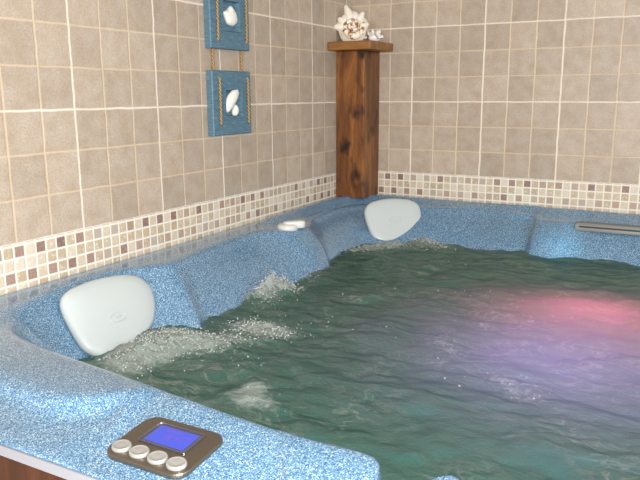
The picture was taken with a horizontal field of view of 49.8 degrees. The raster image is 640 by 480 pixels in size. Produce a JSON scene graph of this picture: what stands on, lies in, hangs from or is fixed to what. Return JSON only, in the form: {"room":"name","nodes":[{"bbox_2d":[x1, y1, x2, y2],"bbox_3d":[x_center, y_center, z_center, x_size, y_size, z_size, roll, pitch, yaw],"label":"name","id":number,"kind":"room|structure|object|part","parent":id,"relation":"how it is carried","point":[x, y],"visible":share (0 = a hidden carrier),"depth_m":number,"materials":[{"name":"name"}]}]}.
{"room":"hot tub room","nodes":[
{"label":"hot tub room","id":0,"kind":"room"},
{"bbox_2d":[0,0,352,294],"bbox_3d":[-0.907,-0.105,0.957,0.136,2.450,4.200,6,14,28],"label":"wall","id":1,"kind":"structure","parent":0,"point":[108,155],"depth_m":1.75,"materials":[{"name":"tile"}]},
{"bbox_2d":[353,0,639,213],"bbox_3d":[1.951,-0.303,1.824,4.300,2.450,0.100,6,14,28],"label":"wall","id":2,"kind":"structure","parent":0,"point":[519,102],"depth_m":2.44,"materials":[{"name":"tile"}]},
{"bbox_3d":[0.951,1.332,0.286,4.300,0.100,4.300,6,14,28],"label":"floor","id":3,"kind":"structure","parent":0,"visible":0},
{"bbox_2d":[0,194,639,479],"bbox_3d":[0.545,0.535,1.556,2.038,0.934,2.011,6,14,28],"label":"hot tub","id":4,"kind":"object","parent":3,"relation":"on","point":[63,417],"visible":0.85,"depth_m":1.20,"materials":[{"name":"blue plastic"}]},
{"bbox_3d":[0.543,0.124,1.469,2.038,0.014,2.011,6,14,28],"label":"lip trim","id":5,"kind":"part","parent":4,"relation":"part of","materials":[{"name":"grey"}]},
{"bbox_2d":[59,275,154,355],"bbox_3d":[-0.441,0.156,1.488,0.121,0.137,0.250,6,14,28],"label":"headrest pillow","id":6,"kind":"object","parent":4,"relation":"attached to","point":[100,314],"visible":0.9,"depth_m":1.45,"materials":[{"name":"grey plastic"}]},
{"bbox_3d":[-0.184,0.247,0.821,0.122,0.016,0.092,6,14,28],"label":"control panel","id":7,"kind":"part","parent":4,"relation":"part of","materials":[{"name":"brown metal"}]},
{"bbox_3d":[-0.179,0.238,0.831,0.073,0.006,0.044,6,14,28],"label":"screen frame","id":8,"kind":"part","parent":4,"relation":"part of","materials":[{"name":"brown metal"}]},
{"bbox_3d":[-0.100,-0.041,2.128,0.066,0.022,0.066,6,14,28],"label":"diverter knob","id":9,"kind":"part","parent":4,"relation":"part of","materials":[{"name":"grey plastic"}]},
{"bbox_3d":[-0.080,-0.048,2.130,0.070,0.025,0.031,-2,12,-9],"label":"lever","id":10,"kind":"part","parent":4,"relation":"part of","materials":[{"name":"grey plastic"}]},
{"bbox_2d":[78,237,639,479],"bbox_3d":[0.539,0.191,1.472,1.667,0.059,1.566,6,14,28],"label":"water","id":11,"kind":"object","parent":4,"relation":"in","point":[570,326],"visible":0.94,"depth_m":1.34,"materials":[{"name":"green liquid"}]},
{"bbox_2d":[94,236,549,400],"bbox_3d":[0.026,0.119,1.784,0.867,0.073,1.348,1,12,6],"label":"foam","id":12,"kind":"object","parent":11,"relation":"on","point":[284,278],"visible":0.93,"depth_m":1.48,"materials":[{"name":"white"}]},
{"bbox_2d":[328,40,392,198],"bbox_3d":[0.154,-0.449,2.612,0.171,0.577,0.210,6,14,28],"label":"wooden post","id":13,"kind":"object","parent":4,"relation":"on","point":[357,62],"visible":1,"depth_m":2.60,"materials":[{"name":"brown wood"}]},
{"bbox_2d":[335,5,368,40],"bbox_3d":[0.121,-0.802,2.557,0.108,0.135,0.116,10,16,41],"label":"conch shell","id":14,"kind":"object","parent":13,"relation":"on","point":[352,26],"visible":0.98,"depth_m":2.54,"materials":[{"name":"beige"}]},
{"bbox_3d":[0.146,-0.443,2.658,0.116,0.546,0.141,6,14,28],"label":"post","id":15,"kind":"part","parent":13,"relation":"part of","materials":[{"name":"brown wood"}]},
{"bbox_2d":[328,40,392,51],"bbox_3d":[0.152,-0.716,2.556,0.171,0.031,0.210,6,14,28],"label":"shelf","id":16,"kind":"object","parent":13,"relation":"attached to","point":[360,45],"depth_m":2.48,"materials":[{"name":"brown wood"}]},
{"bbox_2d":[364,29,383,40],"bbox_3d":[0.197,-0.754,2.545,0.092,0.046,0.041,6,14,28],"label":"shell","id":17,"kind":"object","parent":13,"relation":"on","point":[375,36],"visible":0.92,"depth_m":2.53,"materials":[{"name":"white"}]},
{"bbox_2d":[364,199,420,239],"bbox_3d":[0.269,-0.064,2.495,0.214,0.161,0.115,-4,13,-17],"label":"headrest pillow","id":18,"kind":"object","parent":4,"relation":"on","point":[386,219],"visible":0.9,"depth_m":2.48,"materials":[{"name":"grey plastic"}]},
{"bbox_3d":[0.957,-0.035,2.211,0.266,0.024,0.039,6,14,28],"label":"waterfall spout","id":19,"kind":"part","parent":4,"relation":"part of","materials":[{"name":"grey plastic"}]}
]}

